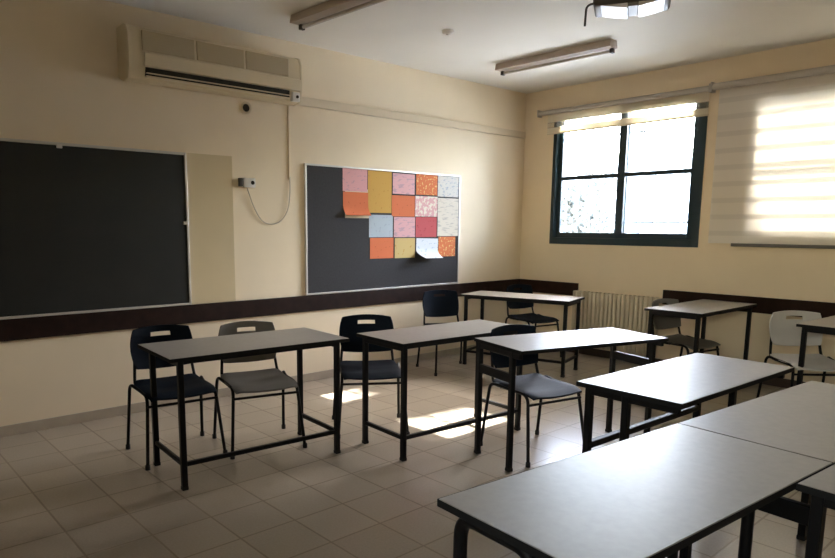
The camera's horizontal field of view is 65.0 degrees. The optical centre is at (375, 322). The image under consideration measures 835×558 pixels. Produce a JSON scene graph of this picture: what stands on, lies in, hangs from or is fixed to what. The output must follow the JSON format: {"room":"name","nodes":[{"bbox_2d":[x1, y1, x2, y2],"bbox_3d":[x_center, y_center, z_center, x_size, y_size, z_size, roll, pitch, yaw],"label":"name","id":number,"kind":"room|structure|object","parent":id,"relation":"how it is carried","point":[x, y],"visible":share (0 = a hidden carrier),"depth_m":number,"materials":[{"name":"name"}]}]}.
{"room":"classroom","nodes":[
{"label":"classroom","id":0,"kind":"room"},
{"bbox_2d":[0,0,525,426],"bbox_3d":[-1.658,-0.852,5.291,9.440,3.060,0.220,-7,11,-40],"label":"wall","id":1,"kind":"structure","parent":0,"point":[60,82],"depth_m":5.65,"materials":[{"name":"beige paint"}]},
{"bbox_2d":[0,138,191,319],"bbox_3d":[-2.758,-0.596,4.197,3.312,1.212,0.034,-7,11,-40],"label":"blackboard","id":2,"kind":"object","parent":1,"relation":"attached to","point":[84,228],"visible":1,"depth_m":4.77,"materials":[{"name":"stone"}]},
{"bbox_2d":[116,23,302,105],"bbox_3d":[-1.248,-2.007,5.165,1.480,0.392,0.238,-7,11,-40],"label":"air conditioner","id":3,"kind":"object","parent":1,"relation":"attached to","point":[145,56],"visible":1,"depth_m":4.99,"materials":[{"name":"beige plastic"}]},
{"bbox_2d":[141,30,288,75],"bbox_3d":[-1.199,-2.076,5.066,1.240,0.140,0.016,-7,11,-40],"label":"grille","id":4,"kind":"object","parent":3,"relation":"attached to","point":[153,42],"depth_m":5.01,"materials":[{"name":"beige plastic"}]},
{"bbox_2d":[145,67,289,96],"bbox_3d":[-1.196,-1.871,5.115,1.230,0.058,0.027,-7,11,-40],"label":"air vent","id":5,"kind":"object","parent":3,"relation":"attached to","point":[165,75],"depth_m":5.06,"materials":[{"name":"black"}]},
{"bbox_2d":[186,153,235,303],"bbox_3d":[-1.356,-0.770,5.417,0.405,1.216,0.004,-7,11,-40],"label":"wall panel","id":6,"kind":"object","parent":1,"relation":"attached to","point":[209,177],"depth_m":5.41,"materials":[{"name":"paint"}]},
{"bbox_2d":[0,345,475,436],"bbox_3d":[-1.588,0.637,5.421,9.000,0.075,0.012,-7,11,-40],"label":"baseboard","id":7,"kind":"structure","parent":1,"relation":"attached to","point":[31,426],"depth_m":5.05,"materials":[{"name":"tile"}]},
{"bbox_2d":[241,101,251,113],"bbox_3d":[-1.086,-1.806,5.490,0.104,0.104,0.012,-7,11,-40],"label":"air vent","id":8,"kind":"object","parent":1,"relation":"in","point":[246,108],"visible":1,"depth_m":5.49,"materials":[{"name":"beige plastic"}]},
{"bbox_2d":[238,178,255,187],"bbox_3d":[-1.091,-1.192,5.558,0.157,0.080,0.034,-7,11,-40],"label":"wall socket","id":9,"kind":"object","parent":1,"relation":"attached to","point":[245,182],"visible":1,"depth_m":5.54,"materials":[{"name":"white plastic"}]},
{"bbox_2d":[0,279,519,341],"bbox_3d":[-1.582,-0.064,5.314,9.000,0.150,0.022,-7,11,-40],"label":"trim","id":10,"kind":"structure","parent":1,"relation":"attached to","point":[82,323],"depth_m":5.47,"materials":[{"name":"brown wood"}]},
{"bbox_2d":[247,179,290,224],"bbox_3d":[-0.928,-1.074,5.731,0.444,0.423,0.009,-7,11,-40],"label":"power cable","id":11,"kind":"object","parent":1,"relation":"attached to","point":[289,179],"visible":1,"depth_m":5.81,"materials":[{"name":"beige plastic"}]},
{"bbox_2d":[287,106,290,178],"bbox_3d":[-0.765,-1.596,5.801,0.020,0.630,0.012,-7,11,-40],"label":"cable conduit","id":12,"kind":"object","parent":1,"relation":"attached to","point":[288,107],"visible":1,"depth_m":5.80,"materials":[{"name":"beige paint"}]},
{"bbox_2d":[304,163,460,294],"bbox_3d":[0.148,-0.947,6.688,2.100,1.204,0.022,-7,11,-40],"label":"pinboard","id":13,"kind":"object","parent":1,"relation":"attached to","point":[337,247],"visible":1,"depth_m":6.34,"materials":[{"name":"grey fabric"}]},
{"bbox_2d":[343,168,366,191],"bbox_3d":[-0.194,-1.377,6.314,0.307,0.212,0.001,-7,11,-40],"label":"paper sheet","id":14,"kind":"object","parent":13,"relation":"attached to","point":[353,179],"visible":1,"depth_m":6.31,"materials":[{"name":"pink paper"}]},
{"bbox_2d":[345,189,368,217],"bbox_3d":[-0.174,-1.161,6.366,0.305,0.280,0.001,-7,11,-40],"label":"paper sheet","id":15,"kind":"object","parent":13,"relation":"attached to","point":[346,216],"visible":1,"depth_m":6.36,"materials":[{"name":"beige paper"}]},
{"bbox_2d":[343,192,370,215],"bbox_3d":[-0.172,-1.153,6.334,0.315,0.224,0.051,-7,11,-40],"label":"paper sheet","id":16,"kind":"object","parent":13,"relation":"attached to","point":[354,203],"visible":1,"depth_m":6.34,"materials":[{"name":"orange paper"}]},
{"bbox_2d":[368,170,391,212],"bbox_3d":[0.047,-1.306,6.535,0.315,0.410,0.001,-7,11,-40],"label":"paper sheet","id":17,"kind":"object","parent":13,"relation":"attached to","point":[379,182],"visible":1,"depth_m":6.53,"materials":[{"name":"yellow paper"}]},
{"bbox_2d":[369,215,392,236],"bbox_3d":[0.059,-0.976,6.595,0.320,0.222,0.001,-7,11,-40],"label":"paper sheet","id":18,"kind":"object","parent":13,"relation":"attached to","point":[379,225],"visible":1,"depth_m":6.59,"materials":[{"name":"blue paper"}]},
{"bbox_2d":[370,238,393,258],"bbox_3d":[0.068,-0.757,6.636,0.317,0.208,0.001,-7,11,-40],"label":"paper sheet","id":19,"kind":"object","parent":13,"relation":"attached to","point":[379,247],"visible":1,"depth_m":6.63,"materials":[{"name":"orange paper"}]},
{"bbox_2d":[392,195,414,216],"bbox_3d":[0.293,-1.208,6.764,0.325,0.214,0.001,-7,11,-40],"label":"paper sheet","id":20,"kind":"object","parent":13,"relation":"attached to","point":[403,206],"visible":1,"depth_m":6.76,"materials":[{"name":"orange paper"}]},
{"bbox_2d":[393,173,414,194],"bbox_3d":[0.296,-1.429,6.733,0.309,0.206,0.001,-7,11,-40],"label":"paper sheet","id":21,"kind":"object","parent":13,"relation":"attached to","point":[402,183],"visible":1,"depth_m":6.73,"materials":[{"name":"pink paper"}]},
{"bbox_2d":[394,217,414,236],"bbox_3d":[0.306,-0.996,6.808,0.303,0.206,0.001,-7,11,-40],"label":"paper sheet","id":22,"kind":"object","parent":13,"relation":"attached to","point":[403,226],"visible":1,"depth_m":6.81,"materials":[{"name":"pink paper"}]},
{"bbox_2d":[395,238,414,257],"bbox_3d":[0.312,-0.783,6.845,0.290,0.206,0.001,-7,11,-40],"label":"paper sheet","id":23,"kind":"object","parent":13,"relation":"attached to","point":[404,247],"visible":1,"depth_m":6.84,"materials":[{"name":"paper"}]},
{"bbox_2d":[416,217,436,236],"bbox_3d":[0.549,-1.026,7.015,0.316,0.212,0.001,-7,11,-40],"label":"paper sheet","id":24,"kind":"object","parent":13,"relation":"attached to","point":[425,226],"visible":1,"depth_m":7.01,"materials":[{"name":"red paper"}]},
{"bbox_2d":[415,196,437,216],"bbox_3d":[0.548,-1.242,6.982,0.336,0.213,0.001,-7,11,-40],"label":"paper sheet","id":25,"kind":"object","parent":13,"relation":"attached to","point":[425,206],"visible":1,"depth_m":6.98,"materials":[{"name":"pink paper"}]},
{"bbox_2d":[416,174,436,194],"bbox_3d":[0.550,-1.466,6.950,0.317,0.211,0.001,-7,11,-40],"label":"paper sheet","id":26,"kind":"object","parent":13,"relation":"attached to","point":[425,184],"visible":1,"depth_m":6.94,"materials":[{"name":"orange paper"}]},
{"bbox_2d":[416,238,442,257],"bbox_3d":[0.611,-0.798,7.003,0.330,0.207,0.151,-5,10,-40],"label":"paper sheet","id":27,"kind":"object","parent":13,"relation":"attached to","point":[425,247],"visible":1,"depth_m":7.04,"materials":[{"name":"white paper"}]},
{"bbox_2d":[438,237,454,255],"bbox_3d":[0.796,-0.846,7.258,0.270,0.217,0.001,-7,11,-40],"label":"paper sheet","id":28,"kind":"object","parent":13,"relation":"attached to","point":[446,245],"visible":0.99,"depth_m":7.26,"materials":[{"name":"orange paper"}]},
{"bbox_2d":[437,198,458,235],"bbox_3d":[0.805,-1.165,7.218,0.330,0.412,0.001,-7,11,-40],"label":"paper sheet","id":29,"kind":"object","parent":13,"relation":"attached to","point":[447,207],"visible":1,"depth_m":7.21,"materials":[{"name":"white paper"}]},
{"bbox_2d":[438,176,458,196],"bbox_3d":[0.803,-1.492,7.166,0.330,0.221,0.001,-7,11,-40],"label":"paper sheet","id":30,"kind":"object","parent":13,"relation":"attached to","point":[448,186],"visible":1,"depth_m":7.16,"materials":[{"name":"white paper"}]},
{"bbox_2d":[298,97,525,138],"bbox_3d":[0.531,-2.120,6.838,3.390,0.075,0.035,-7,11,-40],"label":"trim","id":31,"kind":"structure","parent":1,"relation":"attached to","point":[305,101],"depth_m":6.62,"materials":[{"name":"beige"}]},
{"bbox_2d":[0,349,834,557],"bbox_3d":[0.889,1.177,2.597,9.440,0.150,8.040,-7,11,-40],"label":"floor","id":32,"kind":"structure","parent":0,"point":[77,490],"depth_m":3.89,"materials":[{"name":"tile"}]},
{"bbox_2d":[126,324,227,470],"bbox_3d":[-1.308,0.445,4.234,0.534,0.805,0.517,-5,10,-33],"label":"chair","id":33,"kind":"object","parent":32,"relation":"on","point":[194,385],"visible":0.78,"depth_m":4.26,"materials":[{"name":"black plastic"}]},
{"bbox_2d":[137,327,349,490],"bbox_3d":[-0.797,0.490,4.094,1.160,0.760,0.560,-6,10,-36],"label":"school desk","id":34,"kind":"object","parent":32,"relation":"on","point":[178,353],"visible":0.96,"depth_m":3.95,"materials":[{"name":"grey laminate"}]},
{"bbox_2d":[212,321,306,459],"bbox_3d":[-0.796,0.420,4.415,0.534,0.805,0.517,-4,9,-27],"label":"chair","id":35,"kind":"object","parent":32,"relation":"on","point":[273,379],"visible":0.75,"depth_m":4.45,"materials":[{"name":"grey plastic"}]},
{"bbox_2d":[332,314,409,437],"bbox_3d":[-0.041,0.371,4.770,0.534,0.805,0.517,-1,8,-7],"label":"chair","id":36,"kind":"object","parent":32,"relation":"on","point":[349,326],"visible":0.67,"depth_m":4.91,"materials":[{"name":"black plastic"}]},
{"bbox_2d":[356,319,521,461],"bbox_3d":[0.486,0.427,4.556,1.160,0.760,0.500,-6,10,-36],"label":"school desk","id":37,"kind":"object","parent":32,"relation":"on","point":[400,339],"visible":0.84,"depth_m":4.35,"materials":[{"name":"grey laminate"}]},
{"bbox_2d":[416,290,461,375],"bbox_3d":[0.756,0.086,6.730,0.534,0.805,0.517,-3,9,-19],"label":"chair","id":38,"kind":"object","parent":32,"relation":"on","point":[447,305],"visible":0.52,"depth_m":6.90,"materials":[{"name":"black plastic"}]},
{"bbox_2d":[461,291,584,377],"bbox_3d":[1.522,0.094,6.851,1.160,0.760,0.500,6,10,34],"label":"school desk","id":39,"kind":"object","parent":32,"relation":"on","point":[567,301],"visible":0.8,"depth_m":6.69,"materials":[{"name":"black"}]},
{"bbox_2d":[481,324,583,467],"bbox_3d":[1.042,0.445,4.299,0.534,0.805,0.517,-4,10,-28],"label":"chair","id":40,"kind":"object","parent":32,"relation":"on","point":[535,386],"visible":0.69,"depth_m":4.32,"materials":[{"name":"black plastic"}]},
{"bbox_2d":[505,284,561,356],"bbox_3d":[1.788,-0.019,7.472,0.534,0.805,0.517,-5,10,-30],"label":"chair","id":41,"kind":"object","parent":32,"relation":"on","point":[533,318],"visible":0.77,"depth_m":7.54,"materials":[{"name":"black plastic"}]},
{"bbox_2d":[474,327,668,471],"bbox_3d":[1.265,0.474,4.261,1.160,0.760,0.500,-4,9,-24],"label":"school desk","id":42,"kind":"object","parent":32,"relation":"on","point":[514,347],"visible":0.86,"depth_m":4.15,"materials":[{"name":"grey laminate"}]},
{"bbox_2d":[571,290,659,355],"bbox_3d":[2.638,0.049,7.237,0.115,0.745,0.990,-7,11,-40],"label":"radiator","id":43,"kind":"object","parent":32,"relation":"on","point":[598,309],"visible":0.69,"depth_m":7.14,"materials":[{"name":"beige metal"}]},
{"bbox_2d":[437,423,833,557],"bbox_3d":[0.777,0.819,1.904,1.160,0.760,0.500,-6,10,-35],"label":"school desk","id":44,"kind":"object","parent":32,"relation":"on","point":[657,493],"visible":0.98,"depth_m":1.74,"materials":[{"name":"grey laminate"}]},
{"bbox_2d":[576,353,794,452],"bbox_3d":[1.540,0.625,3.241,1.160,0.760,0.500,-6,11,-38],"label":"school desk","id":45,"kind":"object","parent":32,"relation":"on","point":[678,386],"visible":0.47,"depth_m":3.06,"materials":[{"name":"grey laminate"}]},
{"bbox_2d":[652,298,720,356],"bbox_3d":[2.830,0.203,5.990,0.534,0.805,0.517,-5,10,-30],"label":"chair","id":46,"kind":"object","parent":32,"relation":"on","point":[659,322],"visible":0.55,"depth_m":6.07,"materials":[{"name":"black plastic"}]},
{"bbox_2d":[644,299,756,359],"bbox_3d":[2.988,0.222,6.019,1.160,0.760,0.500,-7,11,-39],"label":"school desk","id":47,"kind":"object","parent":32,"relation":"on","point":[697,309],"visible":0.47,"depth_m":5.82,"materials":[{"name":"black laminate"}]},
{"bbox_2d":[679,381,834,557],"bbox_3d":[1.718,0.724,2.578,1.160,0.760,0.500,-6,10,-35],"label":"school desk","id":48,"kind":"object","parent":32,"relation":"on","point":[798,419],"visible":0.58,"depth_m":2.38,"materials":[{"name":"grey laminate"}]},
{"bbox_2d":[756,310,834,397],"bbox_3d":[3.380,0.337,5.101,0.534,0.805,0.517,1,8,3],"label":"chair","id":49,"kind":"object","parent":32,"relation":"on","point":[783,331],"visible":0.82,"depth_m":5.26,"materials":[{"name":"grey plastic"}]},
{"bbox_2d":[795,464,834,557],"bbox_3d":[1.792,0.807,2.018,1.160,0.760,0.500,-6,10,-35],"label":"school desk","id":50,"kind":"object","parent":32,"relation":"on","point":[820,485],"visible":1,"depth_m":1.82,"materials":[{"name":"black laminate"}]},
{"bbox_2d":[796,316,834,384],"bbox_3d":[3.751,0.363,5.084,1.160,0.760,0.500,-6,11,-37],"label":"school desk","id":51,"kind":"object","parent":32,"relation":"on","point":[826,325],"visible":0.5,"depth_m":4.87,"materials":[{"name":"black laminate"}]},
{"bbox_2d":[106,0,834,93],"bbox_3d":[0.903,-2.023,2.126,9.440,0.200,8.040,-7,11,-40],"label":"ceiling","id":52,"kind":"structure","parent":0,"point":[405,33],"depth_m":5.36,"materials":[{"name":"white paint"}]},
{"bbox_2d":[290,0,385,30],"bbox_3d":[-0.185,-2.239,4.590,0.130,0.100,1.220,-8,12,-43],"label":"ceiling lamp","id":53,"kind":"object","parent":52,"relation":"attached to","point":[331,9],"visible":1,"depth_m":4.73,"materials":[{"name":"beige metal"}]},
{"bbox_2d":[442,29,453,35],"bbox_3d":[0.597,-2.383,5.370,0.100,0.035,0.100,-7,11,-40],"label":"smoke detector","id":54,"kind":"object","parent":52,"relation":"attached to","point":[447,32],"visible":1,"depth_m":5.34,"materials":[{"name":"white plastic"}]},
{"bbox_2d":[495,39,616,75],"bbox_3d":[1.640,-2.447,6.057,0.130,0.100,1.220,-7,11,-42],"label":"ceiling lamp","id":55,"kind":"object","parent":52,"relation":"attached to","point":[607,46],"visible":1,"depth_m":5.97,"materials":[{"name":"beige metal"}]},
{"bbox_2d":[584,0,670,26],"bbox_3d":[1.553,-2.026,4.022,0.497,0.340,0.309,3,9,21],"label":"projector","id":56,"kind":"object","parent":52,"relation":"hanging from","point":[620,9],"visible":1,"depth_m":3.98,"materials":[{"name":"grey plastic"}]},
{"bbox_2d":[518,38,834,383],"bbox_3d":[4.387,-0.835,5.344,0.220,3.060,7.600,-7,11,-40],"label":"wall","id":57,"kind":"structure","parent":0,"point":[806,274],"depth_m":6.57,"materials":[{"name":"beige paint"}]},
{"bbox_2d":[520,279,578,295],"bbox_3d":[2.091,-0.430,7.902,0.022,0.150,0.818,-7,11,-40],"label":"trim","id":58,"kind":"structure","parent":57,"relation":"attached to","point":[540,286],"depth_m":7.85,"materials":[{"name":"brown wood"}]},
{"bbox_2d":[549,101,708,246],"bbox_3d":[2.731,-1.616,7.134,0.196,1.530,1.740,-7,11,-40],"label":"window","id":59,"kind":"structure","parent":57,"relation":"in","point":[619,237],"depth_m":7.07,"materials":[{"name":"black metal"}]},
{"bbox_2d":[537,83,712,134],"bbox_3d":[2.586,-2.256,7.019,0.080,0.290,1.974,-7,11,-40],"label":"roller blind","id":60,"kind":"object","parent":59,"relation":"attached to","point":[698,94],"visible":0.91,"depth_m":6.89,"materials":[{"name":"beige fabric"}]},
{"bbox_2d":[567,348,804,387],"bbox_3d":[4.297,0.648,5.481,0.012,0.085,7.588,-7,11,-40],"label":"baseboard","id":61,"kind":"structure","parent":57,"relation":"attached to","point":[779,382],"depth_m":6.95,"materials":[{"name":"brown"}]},
{"bbox_2d":[662,290,834,317],"bbox_3d":[4.894,0.055,4.689,0.022,0.150,5.755,-7,11,-40],"label":"trim","id":62,"kind":"structure","parent":57,"relation":"attached to","point":[764,305],"depth_m":6.11,"materials":[{"name":"brown wood"}]},
{"bbox_2d":[708,65,834,248],"bbox_3d":[3.976,-1.400,5.501,0.095,1.550,2.296,-7,11,-40],"label":"roller blind","id":63,"kind":"object","parent":57,"relation":"attached to","point":[773,185],"visible":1,"depth_m":5.92,"materials":[{"name":"beige fabric"}]},
{"label":"outside","id":64,"kind":"structure","parent":0,"visible":0},
{"bbox_3d":[24.611,-1.474,27.963,59.780,0.300,80.000,-7,11,-40],"label":"ground","id":65,"kind":"structure","parent":64,"visible":0},
{"bbox_2d":[561,151,634,232],"bbox_3d":[5.838,-2.406,17.912,1.878,4.435,2.241,-7,11,-40],"label":"slender tree","id":66,"kind":"object","parent":65,"relation":"on","point":[583,199],"visible":0.46,"depth_m":17.44,"materials":[{"name":"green plant"}]},
{"bbox_2d":[561,153,691,233],"bbox_3d":[24.294,-3.992,24.636,8.900,5.650,48.800,-7,11,-40],"label":"neighbouring building","id":67,"kind":"structure","parent":65,"relation":"on","point":[678,161],"depth_m":31.03,"materials":[{"name":"white"}]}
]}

